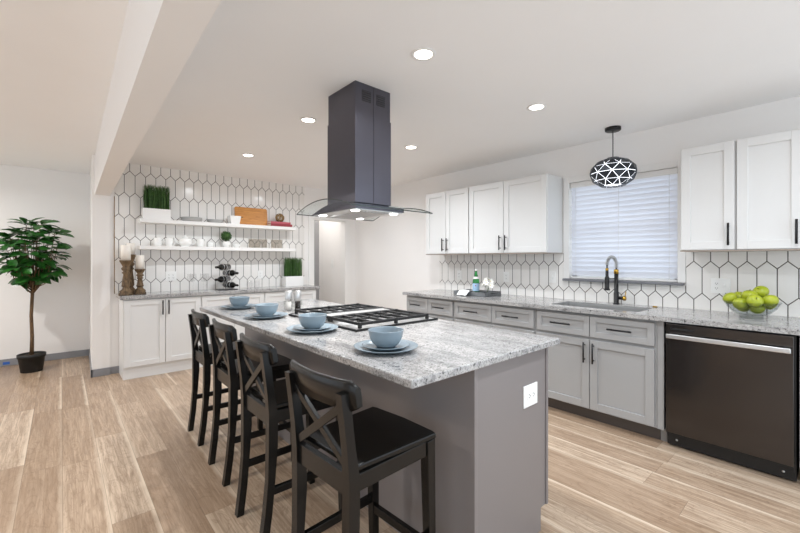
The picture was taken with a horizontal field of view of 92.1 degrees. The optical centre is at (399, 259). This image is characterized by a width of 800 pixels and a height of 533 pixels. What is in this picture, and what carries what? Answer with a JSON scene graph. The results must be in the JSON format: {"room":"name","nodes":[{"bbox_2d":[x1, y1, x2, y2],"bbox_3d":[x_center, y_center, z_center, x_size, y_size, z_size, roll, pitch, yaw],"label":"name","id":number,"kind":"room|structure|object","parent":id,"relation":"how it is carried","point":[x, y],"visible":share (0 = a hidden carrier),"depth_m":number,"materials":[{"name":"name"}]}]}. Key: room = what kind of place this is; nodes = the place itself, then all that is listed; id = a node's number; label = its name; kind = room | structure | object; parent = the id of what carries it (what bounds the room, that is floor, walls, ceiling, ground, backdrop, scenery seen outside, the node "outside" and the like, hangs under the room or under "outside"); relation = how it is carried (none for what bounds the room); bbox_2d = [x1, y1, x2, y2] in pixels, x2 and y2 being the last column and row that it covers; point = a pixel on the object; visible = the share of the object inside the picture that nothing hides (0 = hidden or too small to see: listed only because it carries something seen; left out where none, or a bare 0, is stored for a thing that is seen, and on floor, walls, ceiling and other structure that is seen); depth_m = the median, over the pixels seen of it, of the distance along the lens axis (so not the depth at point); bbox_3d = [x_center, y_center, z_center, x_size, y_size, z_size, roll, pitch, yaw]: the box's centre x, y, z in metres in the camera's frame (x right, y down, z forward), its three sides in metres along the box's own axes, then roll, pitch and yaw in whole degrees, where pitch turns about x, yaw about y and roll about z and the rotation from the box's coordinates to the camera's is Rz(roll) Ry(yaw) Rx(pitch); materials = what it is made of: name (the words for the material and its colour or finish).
{"room":"kitchen","nodes":[
{"label":"kitchen","id":0,"kind":"room"},
{"bbox_2d":[0,164,89,359],"bbox_3d":[-5.576,0.008,4.152,3.510,2.600,0.100,0,0,-41],"label":"wall","id":1,"kind":"structure","parent":0,"point":[61,311],"depth_m":5.00,"materials":[{"name":"paint"}]},
{"bbox_2d":[0,349,88,366],"bbox_3d":[-5.541,1.266,4.107,3.502,0.085,0.014,0,0,-41],"label":"baseboard","id":2,"kind":"structure","parent":1,"relation":"attached to","point":[63,355],"depth_m":5.04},
{"bbox_2d":[90,155,109,369],"bbox_3d":[-3.810,0.008,4.853,0.163,2.600,1.380,0,0,-41],"label":"wall","id":3,"kind":"structure","parent":0,"point":[99,204],"depth_m":4.33,"materials":[{"name":"paint"}]},
{"bbox_2d":[89,349,110,377],"bbox_3d":[-3.771,1.266,4.801,0.177,0.085,1.280,0,0,-41],"label":"baseboard","id":4,"kind":"structure","parent":3,"relation":"attached to","point":[102,371],"depth_m":4.34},
{"bbox_2d":[95,0,221,195],"bbox_3d":[-1.219,-1.007,1.839,0.137,0.570,6.575,0,0,-40],"label":"ceiling beam","id":5,"kind":"structure","parent":0,"point":[158,38],"depth_m":1.63,"materials":[{"name":"paint"}]},
{"bbox_2d":[110,187,355,366],"bbox_3d":[-2.022,0.067,5.612,3.525,2.482,0.120,0,0,-41],"label":"wall","id":6,"kind":"structure","parent":0,"point":[311,195],"depth_m":6.02,"materials":[{"name":"paint"}]},
{"bbox_2d":[114,196,114,293],"bbox_3d":[-3.274,-0.164,4.424,0.006,1.116,0.011,0,0,-41],"label":"strip","id":7,"kind":"object","parent":6,"relation":"attached to","point":[114,196],"visible":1,"depth_m":4.42,"materials":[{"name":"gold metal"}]},
{"bbox_2d":[111,366,118,373],"bbox_3d":[-3.271,1.268,4.427,0.080,0.080,0.012,0,0,-41],"label":"baseboard","id":8,"kind":"structure","parent":6,"relation":"attached to","point":[115,369],"depth_m":4.42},
{"bbox_2d":[115,163,303,293],"bbox_3d":[-2.381,-0.365,5.211,2.375,1.518,0.009,0,0,-41],"label":"tile backsplash","id":9,"kind":"structure","parent":6,"relation":"attached to","point":[192,194],"depth_m":5.03,"materials":[{"name":"tile"}]},
{"bbox_2d":[166,271,175,280],"bbox_3d":[-2.843,0.208,4.792,0.118,0.116,0.009,0,0,-41],"label":"wall outlet","id":10,"kind":"object","parent":9,"relation":"attached to","point":[170,276],"visible":1,"depth_m":4.79,"materials":[{"name":"white plastic"}]},
{"bbox_2d":[137,218,295,230],"bbox_3d":[-2.320,-0.450,5.121,1.920,0.044,0.206,0,0,-41],"label":"floating shelf","id":11,"kind":"object","parent":6,"relation":"attached to","point":[140,220],"visible":1,"depth_m":4.93,"materials":[{"name":"white paint"}]},
{"bbox_2d":[142,184,170,219],"bbox_3d":[-2.897,-0.678,4.590,0.280,0.412,0.110,0,0,-41],"label":"grass planter","id":12,"kind":"object","parent":11,"relation":"on","point":[156,204],"visible":1,"depth_m":4.56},
{"bbox_2d":[227,215,240,223],"bbox_3d":[-2.221,-0.525,5.164,0.140,0.105,0.140,0,0,-41],"label":"square bowl","id":13,"kind":"object","parent":11,"relation":"on","point":[231,219],"visible":0.82,"depth_m":5.12,"materials":[{"name":"white ceramic"}]},
{"bbox_2d":[234,207,267,225],"bbox_3d":[-2.085,-0.598,5.414,0.450,0.252,0.054,0,0,-41],"label":"cutting board","id":14,"kind":"object","parent":11,"relation":"on","point":[250,216],"visible":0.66,"depth_m":5.41,"materials":[{"name":"brown wood"}]},
{"bbox_2d":[267,223,291,226],"bbox_3d":[-1.749,-0.491,5.600,0.320,0.036,0.155,0,0,-41],"label":"book","id":15,"kind":"object","parent":11,"relation":"on","point":[270,224],"visible":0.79,"depth_m":5.54,"materials":[{"name":"paper"}]},
{"bbox_2d":[267,221,290,224],"bbox_3d":[-1.758,-0.524,5.592,0.300,0.030,0.145,0,0,-43],"label":"book","id":16,"kind":"object","parent":15,"relation":"on","point":[269,222],"visible":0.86,"depth_m":5.52,"materials":[{"name":"paper"}]},
{"bbox_2d":[275,214,283,221],"bbox_3d":[-1.745,-0.603,5.603,0.127,0.127,0.127,0,0,-41],"label":"ball","id":17,"kind":"object","parent":16,"relation":"on","point":[277,215],"visible":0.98,"depth_m":5.57,"materials":[{"name":"gold metal"}]},
{"bbox_2d":[137,246,295,251],"bbox_3d":[-2.320,-0.137,5.121,1.920,0.044,0.206,0,0,-41],"label":"floating shelf","id":18,"kind":"object","parent":6,"relation":"attached to","point":[138,247],"visible":1,"depth_m":4.97,"materials":[{"name":"white paint"}]},
{"bbox_2d":[154,237,164,245],"bbox_3d":[-2.886,-0.209,4.616,0.084,0.100,0.106,0,0,34],"label":"mug","id":19,"kind":"object","parent":18,"relation":"on","point":[157,241],"visible":0.95,"depth_m":4.58,"materials":[{"name":"white ceramic"}]},
{"bbox_2d":[165,238,175,245],"bbox_3d":[-2.800,-0.209,4.692,0.084,0.100,0.106,0,0,34],"label":"mug","id":20,"kind":"object","parent":18,"relation":"on","point":[168,241],"visible":0.84,"depth_m":4.65,"materials":[{"name":"white ceramic"}]},
{"bbox_2d":[174,235,195,245],"bbox_3d":[-2.677,-0.233,4.797,0.166,0.146,0.195,0,0,9],"label":"teapot","id":21,"kind":"object","parent":18,"relation":"on","point":[184,241],"visible":0.89,"depth_m":4.75,"materials":[{"name":"white ceramic"}]},
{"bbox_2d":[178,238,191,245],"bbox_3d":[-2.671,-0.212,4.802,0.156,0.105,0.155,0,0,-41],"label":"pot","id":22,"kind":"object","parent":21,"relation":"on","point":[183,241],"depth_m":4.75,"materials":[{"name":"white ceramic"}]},
{"bbox_2d":[197,239,206,246],"bbox_3d":[-2.537,-0.209,4.923,0.084,0.100,0.106,0,0,34],"label":"mug","id":23,"kind":"object","parent":18,"relation":"on","point":[200,242],"visible":1,"depth_m":4.88,"materials":[{"name":"white ceramic"}]},
{"bbox_2d":[221,231,231,246],"bbox_3d":[-2.306,-0.269,5.121,0.143,0.220,0.142,0,0,-41],"label":"topiary plant","id":24,"kind":"object","parent":18,"relation":"on","point":[226,236],"visible":0.99,"depth_m":5.09,"materials":[{"name":"green plant"}]},
{"bbox_2d":[308,213,349,303],"bbox_3d":[-1.184,0.288,6.344,0.770,2.040,0.148,0,0,-41],"label":"trim","id":25,"kind":"structure","parent":6,"relation":"attached to","point":[344,223],"depth_m":6.50,"materials":[{"name":"white paint"}]},
{"bbox_2d":[314,220,318,299],"bbox_3d":[-2.009,0.067,6.850,1.430,2.482,0.100,0,0,-41],"label":"wall","id":26,"kind":"structure","parent":0,"point":[316,223],"depth_m":7.18,"materials":[{"name":"grey paint"}]},
{"bbox_2d":[319,221,339,302],"bbox_3d":[-1.209,0.067,6.947,0.100,2.482,0.810,0,0,-41],"label":"door","id":27,"kind":"structure","parent":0,"point":[329,232],"depth_m":6.94,"materials":[{"name":"paint"}]},
{"bbox_2d":[0,0,799,189],"bbox_3d":[-1.617,-1.193,2.407,7.150,0.138,7.950,0,0,-41],"label":"ceiling","id":28,"kind":"structure","parent":0,"point":[257,68],"depth_m":2.37,"materials":[{"name":"paint"}]},
{"bbox_2d":[300,117,316,122],"bbox_3d":[-0.738,-1.121,3.106,0.136,0.006,0.136,0,0,-41],"label":"recessed light","id":29,"kind":"object","parent":28,"relation":"in","point":[303,119],"visible":1,"depth_m":3.11,"materials":[{"name":"white paint"}]},
{"bbox_2d":[297,80,432,220],"bbox_3d":[-0.245,-0.711,2.618,0.660,0.826,0.655,0,0,-41],"label":"range hood","id":30,"kind":"object","parent":28,"relation":"hanging from","point":[359,125],"visible":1,"depth_m":2.52,"materials":[{"name":"black metal"}]},
{"bbox_2d":[362,89,370,102],"bbox_3d":[-0.214,-1.047,2.477,0.070,0.070,0.003,0,0,-41],"label":"vent grille","id":31,"kind":"object","parent":30,"relation":"attached to","point":[366,93],"depth_m":2.48,"materials":[{"name":"black metal"}]},
{"bbox_2d":[376,94,384,107],"bbox_3d":[-0.128,-1.047,2.553,0.070,0.070,0.003,0,0,-41],"label":"vent grille","id":32,"kind":"object","parent":30,"relation":"attached to","point":[380,98],"depth_m":2.55,"materials":[{"name":"black metal"}]},
{"bbox_2d":[411,47,435,60],"bbox_3d":[0.128,-1.121,2.110,0.136,0.006,0.136,0,0,-41],"label":"recessed light","id":33,"kind":"object","parent":28,"relation":"in","point":[420,54],"visible":1,"depth_m":2.11,"materials":[{"name":"white paint"}]},
{"bbox_2d":[527,103,545,110],"bbox_3d":[1.006,-1.121,2.842,0.136,0.006,0.136,0,0,-41],"label":"recessed light","id":34,"kind":"object","parent":28,"relation":"in","point":[539,106],"visible":1,"depth_m":2.84,"materials":[{"name":"white paint"}]},
{"bbox_2d":[590,125,636,187],"bbox_3d":[1.820,-0.875,3.299,0.353,0.496,0.369,0,0,-41],"label":"pendant lamp","id":35,"kind":"object","parent":28,"relation":"hanging from","point":[610,172],"visible":1,"depth_m":3.19,"materials":[{"name":"black metal"}]},
{"bbox_2d":[593,160,634,185],"bbox_3d":[1.820,-0.739,3.299,0.333,0.215,0.333,0,0,-41],"label":"diffuser","id":36,"kind":"object","parent":35,"relation":"attached to","point":[605,172],"depth_m":3.18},
{"bbox_2d":[0,356,799,532],"bbox_3d":[-2.374,1.338,3.305,7.200,0.060,10.300,0,0,-41],"label":"floor","id":37,"kind":"structure","parent":0,"point":[80,453],"depth_m":2.33,"materials":[{"name":"brown wood"}]},
{"bbox_2d":[0,217,73,373],"bbox_3d":[-4.316,0.405,4.530,0.752,1.807,0.781,0,0,-41],"label":"potted tree","id":38,"kind":"object","parent":37,"relation":"on","point":[21,267],"visible":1,"depth_m":4.46,"materials":[{"name":"green plant"}]},
{"bbox_2d":[119,296,200,379],"bbox_3d":[-2.805,0.872,4.538,0.769,0.872,0.439,0,0,-41],"label":"base cabinet","id":39,"kind":"object","parent":37,"relation":"on","point":[155,335],"visible":0.9,"depth_m":4.37,"materials":[{"name":"white paint"}]},
{"bbox_2d":[187,309,262,446],"bbox_3d":[-1.345,0.846,2.973,0.454,0.925,0.414,0,0,-40],"label":"bar stool","id":40,"kind":"object","parent":37,"relation":"on","point":[202,354],"visible":0.54,"depth_m":2.81,"materials":[{"name":"black wood"}]},
{"bbox_2d":[201,292,263,366],"bbox_3d":[-2.224,0.872,5.049,0.774,0.872,0.439,0,0,-41],"label":"base cabinet","id":41,"kind":"object","parent":37,"relation":"on","point":[258,297],"visible":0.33,"depth_m":4.83,"materials":[{"name":"white paint"}]},
{"bbox_2d":[208,318,291,486],"bbox_3d":[-0.951,0.846,2.494,0.454,0.925,0.414,0,0,-40],"label":"bar stool","id":42,"kind":"object","parent":37,"relation":"on","point":[226,372],"visible":0.62,"depth_m":2.36,"materials":[{"name":"black wood"}]},
{"bbox_2d":[235,333,341,532],"bbox_3d":[-0.565,0.846,2.000,0.454,0.925,0.414,0,0,-41],"label":"bar stool","id":43,"kind":"object","parent":37,"relation":"on","point":[275,409],"visible":0.65,"depth_m":1.85,"materials":[{"name":"black wood"}]},
{"bbox_2d":[264,289,315,301],"bbox_3d":[-1.641,0.872,5.562,0.776,0.872,0.439,0,0,-41],"label":"base cabinet","id":44,"kind":"object","parent":37,"relation":"on","point":[274,296],"visible":0.24,"depth_m":5.36,"materials":[{"name":"white paint"}]},
{"bbox_2d":[116,285,319,299],"bbox_3d":[-2.221,0.414,5.064,2.397,0.041,0.422,0,0,-41],"label":"countertop","id":45,"kind":"structure","parent":44,"relation":"on","point":[164,294],"depth_m":4.76,"materials":[{"name":"stone"}]},
{"bbox_2d":[118,260,132,295],"bbox_3d":[-3.028,0.201,4.261,0.132,0.385,0.132,0,0,-41],"label":"candlestick","id":46,"kind":"object","parent":45,"relation":"on","point":[125,290],"visible":0.99,"depth_m":4.23,"materials":[{"name":"brown wood"}]},
{"bbox_2d":[121,245,130,259],"bbox_3d":[-3.028,-0.080,4.261,0.092,0.175,0.092,0,0,-41],"label":"pillar candle","id":47,"kind":"object","parent":46,"relation":"on","point":[125,249],"visible":0.92,"depth_m":4.23,"materials":[{"name":"beige wax"}]},
{"bbox_2d":[128,254,135,293],"bbox_3d":[-3.095,0.169,4.436,0.116,0.450,0.116,0,0,-41],"label":"candlestick","id":48,"kind":"object","parent":45,"relation":"on","point":[131,276],"visible":0.47,"depth_m":4.42,"materials":[{"name":"brown wood"}]},
{"bbox_2d":[127,243,134,253],"bbox_3d":[-3.095,-0.127,4.436,0.076,0.140,0.076,0,0,-41],"label":"pillar candle","id":49,"kind":"object","parent":48,"relation":"on","point":[131,244],"visible":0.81,"depth_m":4.42,"materials":[{"name":"beige wax"}]},
{"bbox_2d":[134,269,145,293],"bbox_3d":[-2.958,0.251,4.390,0.120,0.285,0.120,0,0,-41],"label":"candlestick","id":50,"kind":"object","parent":45,"relation":"on","point":[139,290],"visible":0.99,"depth_m":4.36,"materials":[{"name":"brown wood"}]},
{"bbox_2d":[136,255,143,268],"bbox_3d":[-2.958,0.025,4.390,0.084,0.165,0.084,0,0,-41],"label":"pillar candle","id":51,"kind":"object","parent":50,"relation":"on","point":[139,258],"visible":1,"depth_m":4.36,"materials":[{"name":"beige wax"}]},
{"bbox_2d":[216,264,237,289],"bbox_3d":[-2.253,0.223,5.023,0.230,0.341,0.150,0,0,-41],"label":"wine rack","id":52,"kind":"object","parent":45,"relation":"on","point":[230,288],"visible":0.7,"depth_m":5.01,"materials":[{"name":"black metal"}]},
{"bbox_2d":[214,276,230,281],"bbox_3d":[-2.295,0.256,4.979,0.076,0.076,0.296,0,0,6],"label":"wine bottle","id":53,"kind":"object","parent":52,"relation":"in","point":[219,279],"visible":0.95,"depth_m":4.94,"materials":[{"name":"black glass"}]},
{"bbox_2d":[215,264,230,269],"bbox_3d":[-2.292,0.100,4.982,0.076,0.076,0.296,0,0,6],"label":"wine bottle","id":54,"kind":"object","parent":52,"relation":"in","point":[221,266],"visible":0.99,"depth_m":4.95,"materials":[{"name":"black glass"}]},
{"bbox_2d":[223,282,238,287],"bbox_3d":[-2.209,0.334,5.051,0.296,0.076,0.076,0,0,36],"label":"wine bottle","id":55,"kind":"object","parent":52,"relation":"in","point":[232,284],"visible":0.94,"depth_m":5.02,"materials":[{"name":"black glass"}]},
{"bbox_2d":[223,270,238,275],"bbox_3d":[-2.209,0.177,5.051,0.296,0.076,0.076,0,0,36],"label":"wine bottle","id":56,"kind":"object","parent":52,"relation":"in","point":[232,272],"visible":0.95,"depth_m":5.02,"materials":[{"name":"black glass"}]},
{"bbox_2d":[282,257,302,285],"bbox_3d":[-1.591,0.180,5.739,0.280,0.427,0.110,0,0,-41],"label":"grass planter","id":57,"kind":"object","parent":45,"relation":"on","point":[292,276],"visible":0.99,"depth_m":5.70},
{"bbox_2d":[285,360,435,532],"bbox_3d":[-0.147,0.846,1.473,0.454,0.925,0.414,0,0,-44],"label":"bar stool","id":58,"kind":"object","parent":37,"relation":"on","point":[372,444],"visible":1,"depth_m":1.41,"materials":[{"name":"black wood"}]},
{"bbox_2d":[245,328,547,532],"bbox_3d":[-0.295,0.867,2.659,0.642,0.882,2.506,0,0,-41],"label":"kitchen island","id":59,"kind":"object","parent":37,"relation":"on","point":[491,452],"visible":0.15,"depth_m":1.69,"materials":[{"name":"grey paint"}]},
{"bbox_2d":[200,299,559,388],"bbox_3d":[-0.424,0.409,2.555,1.019,0.030,2.562,0,0,-41],"label":"island countertop","id":60,"kind":"structure","parent":59,"relation":"on","point":[446,349],"depth_m":1.81,"materials":[{"name":"stone"}]},
{"bbox_2d":[220,304,254,308],"bbox_3d":[-1.298,0.383,3.120,0.280,0.020,0.280,0,0,18],"label":"dinner plate","id":61,"kind":"object","parent":60,"relation":"on","point":[253,305],"visible":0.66,"depth_m":3.05,"materials":[{"name":"blue ceramic"}]},
{"bbox_2d":[225,304,252,307],"bbox_3d":[-1.298,0.377,3.120,0.208,0.018,0.208,0,0,18],"label":"plate","id":62,"kind":"object","parent":61,"relation":"on","point":[229,305],"visible":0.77,"depth_m":3.06,"materials":[{"name":"blue ceramic"}]},
{"bbox_2d":[229,296,249,305],"bbox_3d":[-1.298,0.342,3.120,0.157,0.074,0.157,0,0,18],"label":"bowl","id":63,"kind":"object","parent":62,"relation":"on","point":[237,300],"visible":0.92,"depth_m":3.07,"materials":[{"name":"blue ceramic"}]},
{"bbox_2d":[244,312,287,318],"bbox_3d":[-0.905,0.383,2.620,0.280,0.020,0.280,0,0,-32],"label":"dinner plate","id":64,"kind":"object","parent":60,"relation":"on","point":[283,313],"visible":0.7,"depth_m":2.55,"materials":[{"name":"blue ceramic"}]},
{"bbox_2d":[250,312,281,316],"bbox_3d":[-0.905,0.377,2.620,0.208,0.018,0.208,0,0,-32],"label":"plate","id":65,"kind":"object","parent":64,"relation":"on","point":[276,313],"visible":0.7,"depth_m":2.60,"materials":[{"name":"blue ceramic"}]},
{"bbox_2d":[255,303,278,315],"bbox_3d":[-0.905,0.342,2.620,0.157,0.074,0.157,0,0,-32],"label":"bowl","id":66,"kind":"object","parent":65,"relation":"on","point":[263,309],"visible":0.95,"depth_m":2.57,"materials":[{"name":"blue ceramic"}]},
{"bbox_2d":[285,291,291,309],"bbox_3d":[-0.859,0.317,2.973,0.053,0.153,0.053,0,0,-41],"label":"grinder","id":67,"kind":"object","parent":60,"relation":"on","point":[288,294],"visible":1,"depth_m":2.95,"materials":[{"name":"silver glass"}]},
{"bbox_2d":[294,290,300,308],"bbox_3d":[-0.796,0.317,3.002,0.053,0.153,0.053,0,0,-41],"label":"grinder","id":68,"kind":"object","parent":60,"relation":"on","point":[297,293],"visible":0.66,"depth_m":2.98,"materials":[{"name":"silver glass"}]},
{"bbox_2d":[286,323,337,333],"bbox_3d":[-0.481,0.383,2.127,0.280,0.020,0.280,0,0,9],"label":"dinner plate","id":69,"kind":"object","parent":60,"relation":"on","point":[290,328],"visible":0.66,"depth_m":2.08,"materials":[{"name":"blue ceramic"}]},
{"bbox_2d":[293,323,331,330],"bbox_3d":[-0.481,0.377,2.127,0.208,0.018,0.208,0,0,9],"label":"plate","id":70,"kind":"object","parent":69,"relation":"on","point":[325,326],"visible":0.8,"depth_m":2.12,"materials":[{"name":"blue ceramic"}]},
{"bbox_2d":[298,313,326,328],"bbox_3d":[-0.481,0.342,2.127,0.157,0.074,0.157,0,0,9],"label":"bowl","id":71,"kind":"object","parent":70,"relation":"on","point":[307,320],"visible":0.99,"depth_m":2.08,"materials":[{"name":"blue ceramic"}]},
{"bbox_2d":[288,303,437,331],"bbox_3d":[-0.268,0.371,2.614,0.645,0.045,0.830,0,0,-41],"label":"gas cooktop","id":72,"kind":"object","parent":60,"relation":"in","point":[357,317],"visible":0.88,"depth_m":2.46,"materials":[{"name":"metal"}]},
{"bbox_2d":[354,339,417,354],"bbox_3d":[-0.061,0.383,1.684,0.280,0.020,0.280,0,0,-41],"label":"dinner plate","id":73,"kind":"object","parent":60,"relation":"on","point":[358,345],"visible":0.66,"depth_m":1.64,"materials":[{"name":"blue ceramic"}]},
{"bbox_2d":[362,340,409,350],"bbox_3d":[-0.061,0.377,1.684,0.208,0.018,0.208,0,0,-41],"label":"plate","id":74,"kind":"object","parent":73,"relation":"on","point":[368,344],"visible":0.66,"depth_m":1.67,"materials":[{"name":"blue ceramic"}]},
{"bbox_2d":[368,326,403,347],"bbox_3d":[-0.061,0.342,1.684,0.157,0.074,0.157,0,0,-41],"label":"bowl","id":75,"kind":"object","parent":74,"relation":"on","point":[381,336],"visible":1,"depth_m":1.63,"materials":[{"name":"blue ceramic"}]},
{"bbox_2d":[523,382,536,408],"bbox_3d":[0.607,0.630,1.793,0.118,0.100,0.009,0,0,-41],"label":"wall outlet","id":76,"kind":"object","parent":59,"relation":"attached to","point":[529,391],"visible":1,"depth_m":1.78,"materials":[{"name":"white plastic"}]},
{"bbox_2d":[527,390,534,400],"bbox_3d":[0.609,0.630,1.790,0.068,0.034,0.003,0,0,-41],"label":"receptacle","id":77,"kind":"object","parent":76,"relation":"attached to","point":[530,393],"depth_m":1.79,"materials":[{"name":"white plastic"}]},
{"bbox_2d":[407,295,454,321],"bbox_3d":[0.547,0.870,4.631,0.676,0.877,0.761,0,0,-41],"label":"base cabinet","id":78,"kind":"object","parent":37,"relation":"on","point":[443,309],"visible":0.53,"depth_m":4.37,"materials":[{"name":"grey paint"}]},
{"bbox_2d":[455,300,535,333],"bbox_3d":[1.113,0.870,3.988,0.676,0.877,0.948,0,0,-41],"label":"base cabinet","id":79,"kind":"object","parent":37,"relation":"on","point":[513,318],"visible":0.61,"depth_m":3.74,"materials":[{"name":"grey paint"}]},
{"bbox_2d":[536,308,667,441],"bbox_3d":[1.748,0.870,3.266,0.676,0.877,0.972,0,0,-41],"label":"base cabinet","id":80,"kind":"object","parent":37,"relation":"on","point":[603,368],"depth_m":2.98,"materials":[{"name":"grey paint"}]},
{"bbox_2d":[666,322,799,481],"bbox_3d":[2.265,0.874,2.632,0.662,0.868,0.638,0,0,-41],"label":"dishwasher","id":81,"kind":"object","parent":37,"relation":"on","point":[733,395],"visible":0.99,"depth_m":2.40,"materials":[{"name":"black metal"}]},
{"bbox_3d":[2.671,0.870,2.216,0.676,0.877,0.498,0,0,-41],"label":"base cabinet","id":82,"kind":"object","parent":37,"relation":"on","visible":0},
{"bbox_2d":[402,289,799,334],"bbox_3d":[1.560,0.414,3.486,0.668,0.032,3.875,0,0,-41],"label":"countertop","id":83,"kind":"structure","parent":82,"relation":"on","point":[734,320],"depth_m":2.87,"materials":[{"name":"stone"}]},
{"bbox_2d":[454,289,500,296],"bbox_3d":[0.862,0.375,4.320,0.300,0.045,0.476,0,0,-41],"label":"serving tray","id":84,"kind":"object","parent":83,"relation":"on","point":[482,293],"visible":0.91,"depth_m":4.19,"materials":[{"name":"grey wood"}]},
{"bbox_2d":[457,290,473,295],"bbox_3d":[0.728,0.364,4.282,0.204,0.058,0.171,0,0,-41],"label":"tea towel","id":85,"kind":"object","parent":84,"relation":"on","point":[460,292],"visible":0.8,"depth_m":4.22,"materials":[{"name":"white fabric"}]},
{"bbox_2d":[473,269,478,291],"bbox_3d":[0.867,0.250,4.405,0.077,0.278,0.077,0,0,-41],"label":"water bottle","id":86,"kind":"object","parent":84,"relation":"in","point":[475,278],"visible":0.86,"depth_m":4.37,"materials":[{"name":"green glass"}]},
{"bbox_2d":[481,277,493,292],"bbox_3d":[0.973,0.291,4.225,0.149,0.197,0.168,0,0,-15],"label":"flower vase","id":87,"kind":"object","parent":84,"relation":"in","point":[486,281],"visible":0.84,"depth_m":4.20,"materials":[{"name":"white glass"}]},
{"bbox_2d":[555,302,647,311],"bbox_3d":[1.701,0.526,3.294,0.351,0.243,0.696,0,0,-41],"label":"sink","id":88,"kind":"object","parent":83,"relation":"in","point":[610,307],"visible":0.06,"depth_m":3.43,"materials":[{"name":"metal"}]},
{"bbox_2d":[604,255,626,303],"bbox_3d":[1.902,0.180,3.425,0.193,0.434,0.094,0,0,3],"label":"kitchen faucet","id":89,"kind":"object","parent":83,"relation":"on","point":[617,297],"visible":1,"depth_m":3.42,"materials":[{"name":"black metal"}]},
{"bbox_3d":[2.388,0.341,2.622,0.303,0.114,0.303,0,0,-41],"label":"fruit bowl","id":90,"kind":"object","parent":83,"relation":"on","visible":0},
{"bbox_2d":[722,292,737,303],"bbox_3d":[2.308,0.271,2.697,0.083,0.081,0.087,0,0,43],"label":"apple","id":91,"kind":"object","parent":90,"relation":"in","point":[728,298],"visible":0.76,"depth_m":2.67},
{"bbox_2d":[732,298,748,309],"bbox_3d":[2.308,0.300,2.615,0.086,0.081,0.084,0,0,35],"label":"apple","id":92,"kind":"object","parent":90,"relation":"in","point":[738,303],"visible":0.91,"depth_m":2.59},
{"bbox_2d":[746,295,763,307],"bbox_3d":[2.328,0.273,2.532,0.083,0.084,0.084,0,0,-24],"label":"apple","id":93,"kind":"object","parent":90,"relation":"in","point":[755,301],"visible":1,"depth_m":2.51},
{"bbox_2d":[748,305,765,313],"bbox_3d":[2.384,0.323,2.578,0.086,0.081,0.083,0,0,20],"label":"apple","id":94,"kind":"object","parent":90,"relation":"in","point":[761,309],"visible":0.59,"depth_m":2.55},
{"bbox_2d":[763,295,778,306],"bbox_3d":[2.415,0.271,2.518,0.086,0.080,0.084,0,0,-5],"label":"apple","id":95,"kind":"object","parent":90,"relation":"in","point":[769,300],"visible":0.92,"depth_m":2.49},
{"bbox_3d":[2.374,0.319,2.667,0.087,0.085,0.087,-14,-19,38],"label":"apple","id":96,"kind":"object","parent":90,"relation":"in","visible":0},
{"bbox_2d":[741,290,757,298],"bbox_3d":[2.375,0.244,2.621,0.086,0.086,0.086,0,0,28],"label":"apple","id":97,"kind":"object","parent":96,"relation":"on","point":[745,294],"visible":0.54,"depth_m":2.60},
{"bbox_3d":[2.457,0.296,2.672,0.087,0.085,0.087,-24,-35,16],"label":"apple","id":98,"kind":"object","parent":90,"relation":"in","visible":0},
{"bbox_2d":[753,286,768,297],"bbox_3d":[2.458,0.221,2.629,0.082,0.082,0.086,0,0,-16],"label":"apple","id":99,"kind":"object","parent":98,"relation":"on","point":[762,291],"visible":0.8,"depth_m":2.60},
{"bbox_2d":[356,96,799,310],"bbox_3d":[1.430,0.067,4.260,0.140,2.482,6.710,0,0,-41],"label":"wall","id":100,"kind":"structure","parent":0,"point":[392,260],"depth_m":4.52,"materials":[{"name":"paint"}]},
{"bbox_2d":[426,187,482,254],"bbox_3d":[0.659,-0.441,4.745,0.359,0.766,0.688,0,0,-41],"label":"upper cabinet","id":101,"kind":"object","parent":100,"relation":"attached to","point":[447,228],"visible":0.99,"depth_m":4.62,"materials":[{"name":"white paint"}]},
{"bbox_2d":[469,174,562,254],"bbox_3d":[1.197,-0.441,4.132,0.359,0.766,0.941,0,0,-41],"label":"upper cabinet","id":102,"kind":"object","parent":100,"relation":"attached to","point":[521,215],"visible":1,"depth_m":3.94,"materials":[{"name":"white paint"}]},
{"bbox_2d":[440,251,799,316],"bbox_3d":[1.813,0.167,3.711,0.009,0.462,3.879,0,0,-41],"label":"tile backsplash","id":103,"kind":"structure","parent":100,"relation":"attached to","point":[778,271],"depth_m":3.26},
{"bbox_2d":[549,271,555,282],"bbox_3d":[1.565,0.183,3.972,0.018,0.116,0.072,0,0,-41],"label":"wall outlet","id":104,"kind":"object","parent":103,"relation":"attached to","point":[552,275],"visible":1,"depth_m":3.97,"materials":[{"name":"white plastic"}]},
{"bbox_2d":[711,278,730,293],"bbox_3d":[2.456,0.203,2.959,0.018,0.116,0.118,0,0,-41],"label":"wall outlet","id":105,"kind":"object","parent":103,"relation":"attached to","point":[718,285],"visible":0.95,"depth_m":2.96,"materials":[{"name":"white plastic"}]},
{"bbox_2d":[562,159,685,285],"bbox_3d":[2.014,-0.302,3.535,0.170,1.029,1.010,0,0,-41],"label":"window","id":106,"kind":"structure","parent":100,"relation":"in","point":[681,263],"depth_m":3.37,"materials":[{"name":"white paint"}]},
{"bbox_2d":[571,168,677,281],"bbox_3d":[2.014,-0.285,3.535,0.061,0.948,0.888,0,0,-41],"label":"window blind","id":107,"kind":"object","parent":106,"relation":"attached to","point":[635,223],"visible":0.84,"depth_m":3.47,"materials":[{"name":"white paint"}]},
{"bbox_2d":[680,140,741,251],"bbox_3d":[2.310,-0.441,2.867,0.359,0.766,0.316,0,0,-41],"label":"upper cabinet","id":108,"kind":"object","parent":100,"relation":"attached to","point":[708,172],"visible":0.99,"depth_m":2.77,"materials":[{"name":"white paint"}]},
{"bbox_2d":[736,129,799,251],"bbox_3d":[2.632,-0.441,2.501,0.359,0.766,0.659,0,0,-41],"label":"upper cabinet","id":109,"kind":"object","parent":100,"relation":"attached to","point":[767,166],"visible":1,"depth_m":2.54,"materials":[{"name":"white paint"}]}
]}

